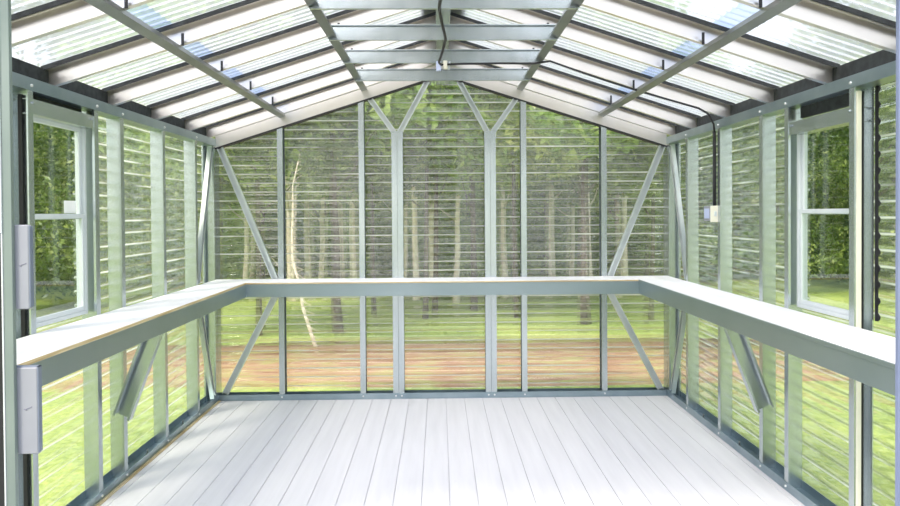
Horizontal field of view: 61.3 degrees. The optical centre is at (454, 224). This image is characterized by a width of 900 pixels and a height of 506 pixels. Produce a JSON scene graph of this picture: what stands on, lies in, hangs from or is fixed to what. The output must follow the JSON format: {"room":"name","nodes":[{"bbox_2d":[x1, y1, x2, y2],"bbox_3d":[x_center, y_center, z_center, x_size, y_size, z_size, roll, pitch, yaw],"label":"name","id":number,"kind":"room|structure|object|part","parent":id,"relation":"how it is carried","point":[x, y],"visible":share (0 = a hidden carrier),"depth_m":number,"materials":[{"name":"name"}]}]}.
{"room":"greenhouse","nodes":[
{"label":"greenhouse","id":0,"kind":"room"},
{"bbox_2d":[12,57,218,505],"bbox_3d":[-1.802,0.355,4.028,0.121,2.115,3.520,0,1,-1],"label":"wall","id":1,"kind":"structure","parent":0,"point":[77,104],"depth_m":4.03,"materials":[{"name":"metal"}]},
{"bbox_2d":[33,117,87,327],"bbox_3d":[-1.806,-0.024,3.421,0.046,0.920,0.538,0,1,-1],"label":"window","id":2,"kind":"structure","parent":1,"relation":"in","point":[79,206],"depth_m":3.65,"materials":[{"name":"white plastic"}]},
{"bbox_3d":[-1.808,-0.244,3.417,0.018,0.440,0.498,0,1,-1],"label":"sash","id":3,"kind":"part","parent":2,"relation":"part of","materials":[{"name":"white plastic"}]},
{"bbox_3d":[-1.794,0.184,3.424,0.018,0.465,0.498,0,1,-1],"label":"sash","id":4,"kind":"part","parent":2,"relation":"part of","materials":[{"name":"white plastic"}]},
{"bbox_2d":[95,401,220,505],"bbox_3d":[-1.734,1.348,4.054,0.021,0.006,3.300,0,1,-1],"label":"trim","id":5,"kind":"structure","parent":1,"relation":"attached to","point":[125,481],"depth_m":4.35,"materials":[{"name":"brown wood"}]},
{"bbox_2d":[16,276,894,420],"bbox_3d":[-0.049,0.712,4.052,3.448,0.578,3.370,0,1,-1],"label":"workbench","id":6,"kind":"object","parent":1,"relation":"attached to","point":[867,357],"visible":1,"depth_m":3.96,"materials":[{"name":"grey wood"}]},
{"bbox_2d":[16,283,243,364],"bbox_3d":[-1.602,0.443,3.872,0.288,0.014,3.085,0,1,-1],"label":"countertop","id":7,"kind":"structure","parent":6,"relation":"on","point":[33,346],"depth_m":3.43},
{"bbox_2d":[207,276,677,283],"bbox_3d":[-0.084,0.407,5.590,3.398,0.014,0.284,0,1,-1],"label":"countertop","id":8,"kind":"structure","parent":6,"relation":"on","point":[560,277],"depth_m":5.56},
{"bbox_2d":[639,279,894,363],"bbox_3d":[1.507,0.421,3.939,0.288,0.014,3.085,0,1,-1],"label":"countertop","id":9,"kind":"structure","parent":6,"relation":"on","point":[877,345],"depth_m":3.35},
{"bbox_2d":[215,65,666,400],"bbox_3d":[-0.091,0.041,5.782,3.580,2.667,0.120,0,1,-1],"label":"wall","id":10,"kind":"structure","parent":0,"point":[306,114],"depth_m":5.75,"materials":[{"name":"metal"}]},
{"bbox_3d":[-0.438,-0.675,5.711,0.090,0.055,0.002,0,1,-1],"label":"gusset plate","id":11,"kind":"part","parent":10,"relation":"part of","materials":[{"name":"metal"}]},
{"bbox_3d":[0.264,-0.680,5.726,0.090,0.055,0.002,0,1,-1],"label":"gusset plate","id":12,"kind":"part","parent":10,"relation":"part of","materials":[{"name":"metal"}]},
{"bbox_2d":[0,0,899,505],"bbox_3d":[-0.015,0.290,2.351,3.580,2.270,0.088,0,1,-1],"label":"wall","id":13,"kind":"structure","parent":0,"point":[9,485],"depth_m":2.31,"materials":[{"name":"metal"}]},
{"bbox_2d":[15,225,33,308],"bbox_3d":[-1.332,0.130,2.336,0.058,0.259,0.023,0,1,-1],"label":"box","id":14,"kind":"object","parent":13,"relation":"attached to","point":[24,265],"visible":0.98,"depth_m":2.33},
{"bbox_2d":[17,365,42,453],"bbox_3d":[-1.319,0.570,2.343,0.078,0.272,0.023,0,1,-1],"label":"box","id":15,"kind":"object","parent":13,"relation":"attached to","point":[29,377],"visible":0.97,"depth_m":2.33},
{"bbox_2d":[100,396,804,505],"bbox_3d":[-0.044,1.465,4.052,3.580,0.250,3.580,0,1,-1],"label":"floor","id":16,"kind":"structure","parent":0,"point":[600,450],"depth_m":4.34,"materials":[{"name":"white wood"}]},
{"bbox_2d":[11,0,895,137],"bbox_3d":[-0.060,-0.979,4.026,3.733,0.707,3.720,0,1,-1],"label":"ceiling","id":17,"kind":"structure","parent":0,"point":[366,65],"depth_m":4.02,"materials":[{"name":"plastic"}]},
{"bbox_2d":[438,0,446,64],"bbox_3d":[-0.056,-0.943,3.471,0.047,0.037,2.232,0,1,-1],"label":"power cable","id":18,"kind":"object","parent":17,"relation":"attached to","point":[439,1],"visible":1,"depth_m":3.63,"materials":[{"name":"black rubber"}]},
{"bbox_2d":[436,60,449,70],"bbox_3d":[-0.070,-0.960,4.586,0.088,0.060,0.030,0,1,-1],"label":"junction box","id":19,"kind":"object","parent":17,"relation":"hanging from","point":[438,67],"visible":0.94,"depth_m":4.57,"materials":[{"name":"white plastic"}]},
{"bbox_2d":[441,60,714,131],"bbox_3d":[0.772,-0.782,4.615,1.706,0.443,0.088,0,1,-5],"label":"power cable","id":20,"kind":"object","parent":17,"relation":"attached to","point":[547,61],"visible":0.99,"depth_m":4.62,"materials":[{"name":"black rubber"}]},
{"bbox_2d":[666,50,895,505],"bbox_3d":[1.698,0.330,4.103,0.121,2.115,3.520,0,1,-1],"label":"wall","id":21,"kind":"structure","parent":0,"point":[853,83],"depth_m":3.88,"materials":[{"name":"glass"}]},
{"bbox_2d":[704,206,717,221],"bbox_3d":[1.612,-0.068,4.771,0.060,0.102,0.129,0,1,-1],"label":"switch box","id":22,"kind":"object","parent":21,"relation":"attached to","point":[710,212],"visible":1,"depth_m":4.71,"materials":[{"name":"white plastic"}]},
{"bbox_3d":[1.584,-0.071,4.777,0.004,0.062,0.085,0,1,-1],"label":"plate","id":23,"kind":"part","parent":22,"relation":"part of","materials":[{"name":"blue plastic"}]},
{"bbox_2d":[712,131,715,205],"bbox_3d":[1.616,-0.350,4.731,0.024,0.464,0.021,0,1,-1],"label":"conduit","id":24,"kind":"object","parent":21,"relation":"attached to","point":[713,133],"visible":1,"depth_m":4.72,"materials":[{"name":"black plastic"}]},
{"bbox_2d":[797,134,848,319],"bbox_3d":[1.723,-0.049,3.497,0.046,0.920,0.538,0,1,-1],"label":"window","id":25,"kind":"structure","parent":21,"relation":"in","point":[802,140],"depth_m":3.73,"materials":[{"name":"white plastic"}]},
{"bbox_3d":[1.714,0.159,3.500,0.018,0.465,0.498,0,1,-1],"label":"sash","id":26,"kind":"part","parent":25,"relation":"part of","materials":[{"name":"white plastic"}]},
{"bbox_3d":[1.723,-0.269,3.494,0.018,0.440,0.498,0,1,-1],"label":"sash","id":27,"kind":"part","parent":25,"relation":"part of","materials":[{"name":"white plastic"}]},
{"label":"outside","id":28,"kind":"structure","parent":0,"visible":0},
{"bbox_2d":[36,254,894,505],"bbox_3d":[-0.281,1.427,15.020,140.000,0.200,130.000,0,1,-1],"label":"ground","id":29,"kind":"structure","parent":28,"point":[828,291],"depth_m":10.20,"materials":[{"name":"green plant"}]},
{"bbox_2d":[33,122,60,285],"bbox_3d":[-10.620,-0.864,17.332,3.258,5.008,3.195,-1,1,-8],"label":"bushy tree","id":30,"kind":"object","parent":29,"relation":"on","point":[37,124],"visible":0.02,"depth_m":17.23,"materials":[{"name":"green plant"}]},
{"bbox_2d":[34,123,74,234],"bbox_3d":[-11.907,-0.845,21.175,3.913,4.657,3.644,0,1,0],"label":"bushy tree","id":31,"kind":"object","parent":29,"relation":"on","point":[44,187],"visible":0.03,"depth_m":21.35,"materials":[{"name":"green plant"}]},
{"bbox_2d":[36,72,170,284],"bbox_3d":[-8.449,-1.136,18.433,3.526,5.526,3.595,-1,1,-35],"label":"bushy tree","id":32,"kind":"object","parent":29,"relation":"on","point":[71,134],"visible":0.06,"depth_m":17.77,"materials":[{"name":"green plant"}]},
{"bbox_2d":[11,0,201,300],"bbox_3d":[-7.622,-2.236,13.613,5.227,7.677,5.561,0,1,33],"label":"leafy tree","id":33,"kind":"object","parent":29,"relation":"on","point":[63,240],"visible":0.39,"depth_m":13.49,"materials":[{"name":"green plant"}]},
{"bbox_2d":[40,120,198,264],"bbox_3d":[-9.809,-1.576,22.869,5.112,6.084,4.761,-1,1,-36],"label":"bushy tree","id":34,"kind":"object","parent":29,"relation":"on","point":[62,205],"visible":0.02,"depth_m":21.76,"materials":[{"name":"green plant"}]},
{"bbox_2d":[98,60,270,287],"bbox_3d":[-6.418,-1.389,17.920,3.941,6.058,3.865,-1,1,-41],"label":"bushy tree","id":35,"kind":"object","parent":29,"relation":"on","point":[178,242],"visible":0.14,"depth_m":17.33,"materials":[{"name":"green plant"}]},
{"bbox_2d":[51,0,325,193],"bbox_3d":[-3.283,-0.777,9.879,3.159,4.796,3.250,0,1,-1],"label":"slender tree","id":36,"kind":"object","parent":29,"relation":"on","point":[177,170],"visible":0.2,"depth_m":9.12,"materials":[{"name":"green plant"}]},
{"bbox_2d":[149,188,276,234],"bbox_3d":[-8.019,-1.428,24.620,4.790,5.701,4.460,-1,1,-13],"label":"bushy tree","id":37,"kind":"object","parent":29,"relation":"on","point":[181,188],"visible":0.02,"depth_m":23.59,"materials":[{"name":"green plant"}]},
{"bbox_2d":[170,151,298,278],"bbox_3d":[-4.275,-0.701,15.242,2.916,4.485,2.331,0,1,26],"label":"tree","id":38,"kind":"object","parent":29,"relation":"on","point":[224,185],"visible":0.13,"depth_m":14.97,"materials":[{"name":"green plant"}]},
{"bbox_3d":[-4.281,-1.606,15.229,2.916,2.675,2.331,0,1,26],"label":"crown","id":39,"kind":"part","parent":38,"relation":"part of","materials":[{"name":"green plant"}]},
{"bbox_2d":[183,185,320,274],"bbox_3d":[-5.351,-1.045,19.954,3.341,5.237,3.407,0,1,31],"label":"bushy tree","id":40,"kind":"object","parent":29,"relation":"on","point":[269,240],"visible":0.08,"depth_m":19.85,"materials":[{"name":"green plant"}]},
{"bbox_2d":[148,0,384,335],"bbox_3d":[-2.527,-0.996,10.278,2.720,5.233,3.402,0,1,41],"label":"slender tree","id":41,"kind":"object","parent":29,"relation":"on","point":[320,145],"visible":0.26,"depth_m":9.88,"materials":[{"name":"green plant"}]},
{"bbox_3d":[-2.534,-2.052,10.262,2.720,3.121,3.402,0,1,41],"label":"crown","id":42,"kind":"part","parent":41,"relation":"part of","materials":[{"name":"green plant"}]},
{"bbox_2d":[224,45,341,301],"bbox_3d":[-3.126,-1.014,14.278,3.489,5.149,3.392,-1,1,-32],"label":"tree","id":43,"kind":"object","parent":29,"relation":"on","point":[290,270],"visible":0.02,"depth_m":14.42,"materials":[{"name":"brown plant"}]},
{"bbox_3d":[-3.115,-2.101,14.469,3.911,2.982,2.832,0,1,29],"label":"crown","id":44,"kind":"part","parent":43,"relation":"part of","materials":[{"name":"green plant"}]},
{"bbox_2d":[271,161,317,346],"bbox_3d":[-1.950,0.428,9.255,0.618,2.411,0.134,-1,1,-28],"label":"leaning tree","id":45,"kind":"object","parent":29,"relation":"on","point":[313,340],"visible":0.69,"depth_m":9.29,"materials":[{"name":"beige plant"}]},
{"bbox_2d":[295,180,316,278],"bbox_3d":[-3.380,-1.300,16.518,3.694,5.681,2.953,-1,1,-35],"label":"tree","id":46,"kind":"object","parent":29,"relation":"on","point":[307,257],"visible":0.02,"depth_m":16.36,"materials":[{"name":"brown plant"}]},
{"bbox_2d":[251,181,368,276],"bbox_3d":[-3.978,-1.254,20.268,3.680,5.658,3.609,-1,1,-13],"label":"bushy tree","id":47,"kind":"object","parent":29,"relation":"on","point":[300,234],"visible":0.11,"depth_m":19.71,"materials":[{"name":"green plant"}]},
{"bbox_2d":[261,159,383,278],"bbox_3d":[-2.946,-0.750,15.984,2.993,4.543,3.078,0,1,-2],"label":"tree","id":48,"kind":"object","parent":29,"relation":"on","point":[303,194],"visible":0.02,"depth_m":15.92,"materials":[{"name":"green plant"}]},
{"bbox_3d":[-2.801,-1.705,15.867,3.451,2.631,2.498,-1,1,-32],"label":"crown","id":49,"kind":"part","parent":48,"relation":"part of","materials":[{"name":"green plant"}]},
{"bbox_2d":[269,190,380,260],"bbox_3d":[-4.666,-1.413,24.249,4.734,5.635,4.409,0,1,37],"label":"bushy tree","id":50,"kind":"object","parent":29,"relation":"on","point":[295,190],"visible":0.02,"depth_m":22.68,"materials":[{"name":"green plant"}]},
{"bbox_2d":[167,0,492,332],"bbox_3d":[-1.565,-1.279,10.415,3.824,5.810,3.934,0,1,30],"label":"tree","id":51,"kind":"object","parent":29,"relation":"on","point":[396,101],"visible":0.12,"depth_m":10.46,"materials":[{"name":"green plant"}]},
{"bbox_3d":[-1.668,-2.506,10.611,4.410,3.362,3.193,0,1,0],"label":"crown","id":52,"kind":"part","parent":51,"relation":"part of","materials":[{"name":"green plant"}]},
{"bbox_2d":[308,46,373,277],"bbox_3d":[-2.031,-1.339,16.035,3.899,5.755,3.791,0,1,27],"label":"tree","id":53,"kind":"object","parent":29,"relation":"on","point":[352,249],"visible":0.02,"depth_m":15.89,"materials":[{"name":"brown plant"}]},
{"bbox_2d":[325,172,377,277],"bbox_3d":[-2.382,-1.027,17.028,2.642,5.083,3.305,0,1,-5],"label":"tree","id":54,"kind":"object","parent":29,"relation":"on","point":[340,212],"visible":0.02,"depth_m":16.93,"materials":[{"name":"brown plant"}]},
{"bbox_2d":[291,87,449,314],"bbox_3d":[-1.454,-0.799,12.588,3.078,4.735,2.461,-1,1,-18],"label":"slender tree","id":55,"kind":"object","parent":29,"relation":"on","point":[409,169],"visible":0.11,"depth_m":12.39,"materials":[{"name":"green plant"}]},
{"bbox_3d":[-1.461,-1.754,12.573,3.078,2.824,2.461,-1,1,-18],"label":"crown","id":56,"kind":"part","parent":55,"relation":"part of","materials":[{"name":"green plant"}]},
{"bbox_2d":[297,188,450,265],"bbox_3d":[-2.724,-1.716,23.288,4.899,6.262,5.261,0,1,10],"label":"bushy tree","id":57,"kind":"object","parent":29,"relation":"on","point":[327,211],"visible":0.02,"depth_m":23.04,"materials":[{"name":"green plant"}]},
{"bbox_3d":[-2.692,-1.823,23.281,4.933,6.047,5.353,0,1,5],"label":"crown","id":58,"kind":"part","parent":57,"relation":"part of","materials":[{"name":"green plant"}]},
{"bbox_2d":[329,187,454,277],"bbox_3d":[-1.479,-1.251,20.119,3.585,5.619,3.655,-1,1,-17],"label":"bushy tree","id":59,"kind":"object","parent":29,"relation":"on","point":[382,254],"visible":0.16,"depth_m":19.53,"materials":[{"name":"green plant"}]},
{"bbox_2d":[348,170,448,299],"bbox_3d":[-0.739,-1.032,14.431,3.489,5.149,3.392,-1,1,-33],"label":"tree","id":60,"kind":"object","parent":29,"relation":"on","point":[415,263],"visible":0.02,"depth_m":14.57,"materials":[{"name":"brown plant"}]},
{"bbox_3d":[-0.735,-2.119,14.622,3.911,2.982,2.832,0,1,27],"label":"crown","id":61,"kind":"part","parent":60,"relation":"part of","materials":[{"name":"green plant"}]},
{"bbox_2d":[346,175,453,277],"bbox_3d":[-1.077,-0.731,15.811,2.916,4.485,2.331,0,1,24],"label":"tree","id":62,"kind":"object","parent":29,"relation":"on","point":[382,194],"visible":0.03,"depth_m":15.88,"materials":[{"name":"green plant"}]},
{"bbox_3d":[-1.083,-1.636,15.798,2.916,2.675,2.331,0,1,24],"label":"crown","id":63,"kind":"part","parent":62,"relation":"part of","materials":[{"name":"green plant"}]},
{"bbox_2d":[328,21,516,312],"bbox_3d":[-0.327,-1.278,12.177,3.726,5.732,2.979,0,1,13],"label":"slender tree","id":64,"kind":"object","parent":29,"relation":"on","point":[427,130],"visible":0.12,"depth_m":11.45,"materials":[{"name":"green plant"}]},
{"bbox_3d":[-0.335,-2.435,12.160,3.727,3.418,2.979,0,1,13],"label":"crown","id":65,"kind":"part","parent":64,"relation":"part of","materials":[{"name":"green plant"}]},
{"bbox_2d":[322,10,529,318],"bbox_3d":[-0.502,-1.070,12.025,3.592,5.301,3.492,-1,1,-29],"label":"slender tree","id":66,"kind":"object","parent":29,"relation":"on","point":[465,125],"visible":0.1,"depth_m":11.25,"materials":[{"name":"green plant"}]},
{"bbox_3d":[-0.537,-2.182,11.797,4.027,3.070,2.915,0,1,31],"label":"crown","id":67,"kind":"part","parent":66,"relation":"part of","materials":[{"name":"green plant"}]},
{"bbox_2d":[380,178,500,257],"bbox_3d":[-0.183,-1.551,25.298,4.894,5.825,4.558,0,1,12],"label":"bushy tree","id":68,"kind":"object","parent":29,"relation":"on","point":[451,201],"visible":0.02,"depth_m":24.64,"materials":[{"name":"green plant"}]},
{"bbox_2d":[42,338,848,391],"bbox_3d":[-0.201,1.540,8.499,15.198,0.070,2.645,0,1,-1],"label":"dirt path","id":69,"kind":"structure","parent":29,"relation":"on","point":[260,369],"depth_m":8.18,"materials":[{"name":"brown soil"}]},
{"bbox_2d":[428,180,469,277],"bbox_3d":[-0.679,-1.314,16.271,3.694,5.681,2.953,-1,1,-37],"label":"tree","id":70,"kind":"object","parent":29,"relation":"on","point":[431,211],"visible":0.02,"depth_m":16.11,"materials":[{"name":"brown plant"}]},
{"bbox_2d":[390,158,518,303],"bbox_3d":[-0.105,-0.740,14.041,2.993,4.543,3.078,0,1,-4],"label":"tree","id":71,"kind":"object","parent":29,"relation":"on","point":[456,298],"visible":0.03,"depth_m":13.98,"materials":[{"name":"green plant"}]},
{"bbox_3d":[0.043,-1.695,13.929,3.451,2.631,2.498,-1,1,-34],"label":"crown","id":72,"kind":"part","parent":71,"relation":"part of","materials":[{"name":"green plant"}]},
{"bbox_2d":[411,88,532,310],"bbox_3d":[0.251,-0.841,12.680,3.250,4.799,3.159,0,1,2],"label":"tree","id":73,"kind":"object","parent":29,"relation":"on","point":[474,300],"visible":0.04,"depth_m":12.80,"materials":[{"name":"green plant"}]},
{"bbox_3d":[0.365,-1.855,12.817,2.637,2.777,3.643,-1,1,-28],"label":"crown","id":74,"kind":"part","parent":73,"relation":"part of","materials":[{"name":"green plant"}]},
{"bbox_2d":[419,184,556,277],"bbox_3d":[0.737,-1.471,18.173,3.984,6.125,3.907,0,1,43],"label":"bushy tree","id":75,"kind":"object","parent":29,"relation":"on","point":[446,250],"visible":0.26,"depth_m":17.29,"materials":[{"name":"green plant"}]},
{"bbox_2d":[463,200,579,254],"bbox_3d":[2.273,-1.514,24.990,4.809,5.724,4.478,0,1,3],"label":"bushy tree","id":76,"kind":"object","parent":29,"relation":"on","point":[558,200],"visible":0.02,"depth_m":23.79,"materials":[{"name":"green plant"}]},
{"bbox_2d":[482,72,565,297],"bbox_3d":[1.133,-1.022,15.109,2.642,5.083,3.305,0,1,-7],"label":"tree","id":77,"kind":"object","parent":29,"relation":"on","point":[541,183],"visible":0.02,"depth_m":15.01,"materials":[{"name":"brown plant"}]},
{"bbox_3d":[1.127,-2.047,15.093,2.642,3.032,3.305,0,1,-7],"label":"crown","id":78,"kind":"part","parent":77,"relation":"part of","materials":[{"name":"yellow plant"}]},
{"bbox_2d":[444,10,612,317],"bbox_3d":[1.042,-1.047,12.086,3.402,5.233,2.720,0,1,44],"label":"slender tree","id":79,"kind":"object","parent":29,"relation":"on","point":[538,153],"visible":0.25,"depth_m":11.35,"materials":[{"name":"green plant"}]},
{"bbox_3d":[1.035,-2.103,12.070,3.402,3.121,2.720,0,1,44],"label":"crown","id":80,"kind":"part","parent":79,"relation":"part of","materials":[{"name":"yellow plant"}]},
{"bbox_2d":[483,186,598,276],"bbox_3d":[2.276,-1.388,20.542,3.730,5.847,3.804,-1,1,-10],"label":"bushy tree","id":81,"kind":"object","parent":29,"relation":"on","point":[540,235],"visible":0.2,"depth_m":19.76,"materials":[{"name":"green plant"}]},
{"bbox_2d":[545,65,579,276],"bbox_3d":[2.211,-1.374,16.531,3.899,5.755,3.791,0,1,25],"label":"tree","id":82,"kind":"object","parent":29,"relation":"on","point":[551,273],"visible":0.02,"depth_m":16.37,"materials":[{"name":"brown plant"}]},
{"bbox_3d":[1.998,-2.582,16.403,3.165,3.333,4.372,0,1,-4],"label":"crown","id":83,"kind":"part","parent":82,"relation":"part of","materials":[{"name":"green plant"}]},
{"bbox_2d":[529,159,626,275],"bbox_3d":[2.623,-0.772,16.891,2.916,4.485,2.331,0,1,22],"label":"tree","id":84,"kind":"object","parent":29,"relation":"on","point":[576,190],"visible":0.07,"depth_m":16.79,"materials":[{"name":"green plant"}]},
{"bbox_3d":[2.617,-1.677,16.878,2.916,2.675,2.331,0,1,22],"label":"crown","id":85,"kind":"part","parent":84,"relation":"part of","materials":[{"name":"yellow plant"}]},
{"bbox_2d":[473,0,708,323],"bbox_3d":[2.062,-1.317,11.310,3.934,5.810,3.824,0,1,33],"label":"tree","id":86,"kind":"object","parent":29,"relation":"on","point":[585,308],"visible":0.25,"depth_m":10.33,"materials":[{"name":"green plant"}]},
{"bbox_3d":[1.835,-2.538,11.209,3.193,3.362,4.410,0,1,3],"label":"crown","id":87,"kind":"part","parent":86,"relation":"part of","materials":[{"name":"green plant"}]},
{"bbox_2d":[556,195,639,231],"bbox_3d":[4.668,-1.686,24.968,4.730,6.046,5.079,-1,1,-38],"label":"bushy tree","id":88,"kind":"object","parent":29,"relation":"on","point":[596,195],"visible":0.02,"depth_m":22.67,"materials":[{"name":"green plant"}]},
{"bbox_2d":[536,57,668,275],"bbox_3d":[2.825,-1.075,15.708,3.489,5.149,3.392,-1,1,-35],"label":"tree","id":89,"kind":"object","parent":29,"relation":"on","point":[574,179],"visible":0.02,"depth_m":15.85,"materials":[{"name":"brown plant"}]},
{"bbox_3d":[2.822,-2.162,15.900,3.911,2.982,2.832,0,1,25],"label":"crown","id":90,"kind":"part","parent":89,"relation":"part of","materials":[{"name":"green plant"}]},
{"bbox_2d":[569,58,661,275],"bbox_3d":[3.503,-1.348,16.655,3.694,5.681,2.953,-1,1,-39],"label":"tree","id":91,"kind":"object","parent":29,"relation":"on","point":[624,263],"visible":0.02,"depth_m":16.51,"materials":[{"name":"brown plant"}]},
{"bbox_3d":[3.496,-2.494,16.638,3.694,3.389,2.953,-1,1,-39],"label":"crown","id":92,"kind":"part","parent":91,"relation":"part of","materials":[{"name":"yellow plant"}]},
{"bbox_2d":[554,185,684,275],"bbox_3d":[4.513,-1.354,20.626,3.662,5.740,3.734,0,1,35],"label":"bushy tree","id":93,"kind":"object","parent":29,"relation":"on","point":[611,247],"visible":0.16,"depth_m":20.07,"materials":[{"name":"green plant"}]},
{"bbox_2d":[560,23,721,319],"bbox_3d":[2.833,-0.811,11.448,2.461,4.735,3.078,-1,1,-14],"label":"slender tree","id":94,"kind":"object","parent":29,"relation":"on","point":[619,162],"visible":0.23,"depth_m":11.02,"materials":[{"name":"green plant"}]},
{"bbox_3d":[2.827,-1.766,11.434,2.461,2.824,3.078,-1,1,-14],"label":"crown","id":95,"kind":"part","parent":94,"relation":"part of","materials":[{"name":"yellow plant"}]},
{"bbox_2d":[593,144,734,264],"bbox_3d":[6.393,-1.665,23.739,4.708,6.017,5.055,0,1,3],"label":"bushy tree","id":96,"kind":"object","parent":29,"relation":"on","point":[630,204],"visible":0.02,"depth_m":22.19,"materials":[{"name":"green plant"}]},
{"bbox_2d":[627,44,756,282],"bbox_3d":[5.943,-1.452,19.268,3.811,5.973,3.886,0,1,3],"label":"bushy tree","id":97,"kind":"object","parent":29,"relation":"on","point":[711,261],"visible":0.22,"depth_m":18.39,"materials":[{"name":"green plant"}]},
{"bbox_2d":[682,62,834,278],"bbox_3d":[7.489,-1.302,18.848,3.670,5.642,3.599,0,1,21],"label":"bushy tree","id":98,"kind":"object","parent":29,"relation":"on","point":[751,227],"visible":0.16,"depth_m":18.27,"materials":[{"name":"green plant"}]},
{"bbox_2d":[700,72,824,226],"bbox_3d":[8.764,-1.685,23.569,4.719,6.032,5.067,-1,1,-40],"label":"bushy tree","id":99,"kind":"object","parent":29,"relation":"on","point":[748,194],"visible":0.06,"depth_m":22.41,"materials":[{"name":"green plant"}]},
{"bbox_2d":[733,126,846,257],"bbox_3d":[11.967,-1.988,26.883,4.919,6.683,4.894,0,1,14],"label":"bushy tree","id":100,"kind":"object","parent":29,"relation":"on","point":[739,126],"visible":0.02,"depth_m":26.93,"materials":[{"name":"green plant"}]},
{"bbox_2d":[732,0,895,292],"bbox_3d":[8.227,-1.992,15.336,4.705,6.916,5.005,0,1,-2],"label":"leafy tree","id":101,"kind":"object","parent":29,"relation":"on","point":[886,106],"visible":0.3,"depth_m":15.31,"materials":[{"name":"green plant"}]},
{"bbox_2d":[757,122,888,252],"bbox_3d":[11.030,-1.461,22.264,4.364,5.577,4.686,0,1,10],"label":"bushy tree","id":102,"kind":"object","parent":29,"relation":"on","point":[813,137],"visible":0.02,"depth_m":21.50,"materials":[{"name":"green plant"}]},
{"bbox_2d":[807,81,895,282],"bbox_3d":[9.876,-0.981,17.785,3.158,4.950,3.220,0,1,40],"label":"bushy tree","id":103,"kind":"object","parent":29,"relation":"on","point":[842,136],"visible":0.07,"depth_m":17.46,"materials":[{"name":"green plant"}]},
{"bbox_2d":[823,117,895,241],"bbox_3d":[12.038,-1.224,20.025,4.321,5.144,4.025,0,1,24],"label":"bushy tree","id":104,"kind":"object","parent":29,"relation":"on","point":[894,162],"visible":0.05,"depth_m":19.59,"materials":[{"name":"green plant"}]},
{"bbox_2d":[878,130,895,282],"bbox_3d":[9.925,-0.711,15.190,3.058,4.450,2.647,0,1,-7],"label":"bushy tree","id":105,"kind":"object","parent":29,"relation":"on","point":[893,138],"visible":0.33,"depth_m":15.47,"materials":[{"name":"green plant"}]}
]}

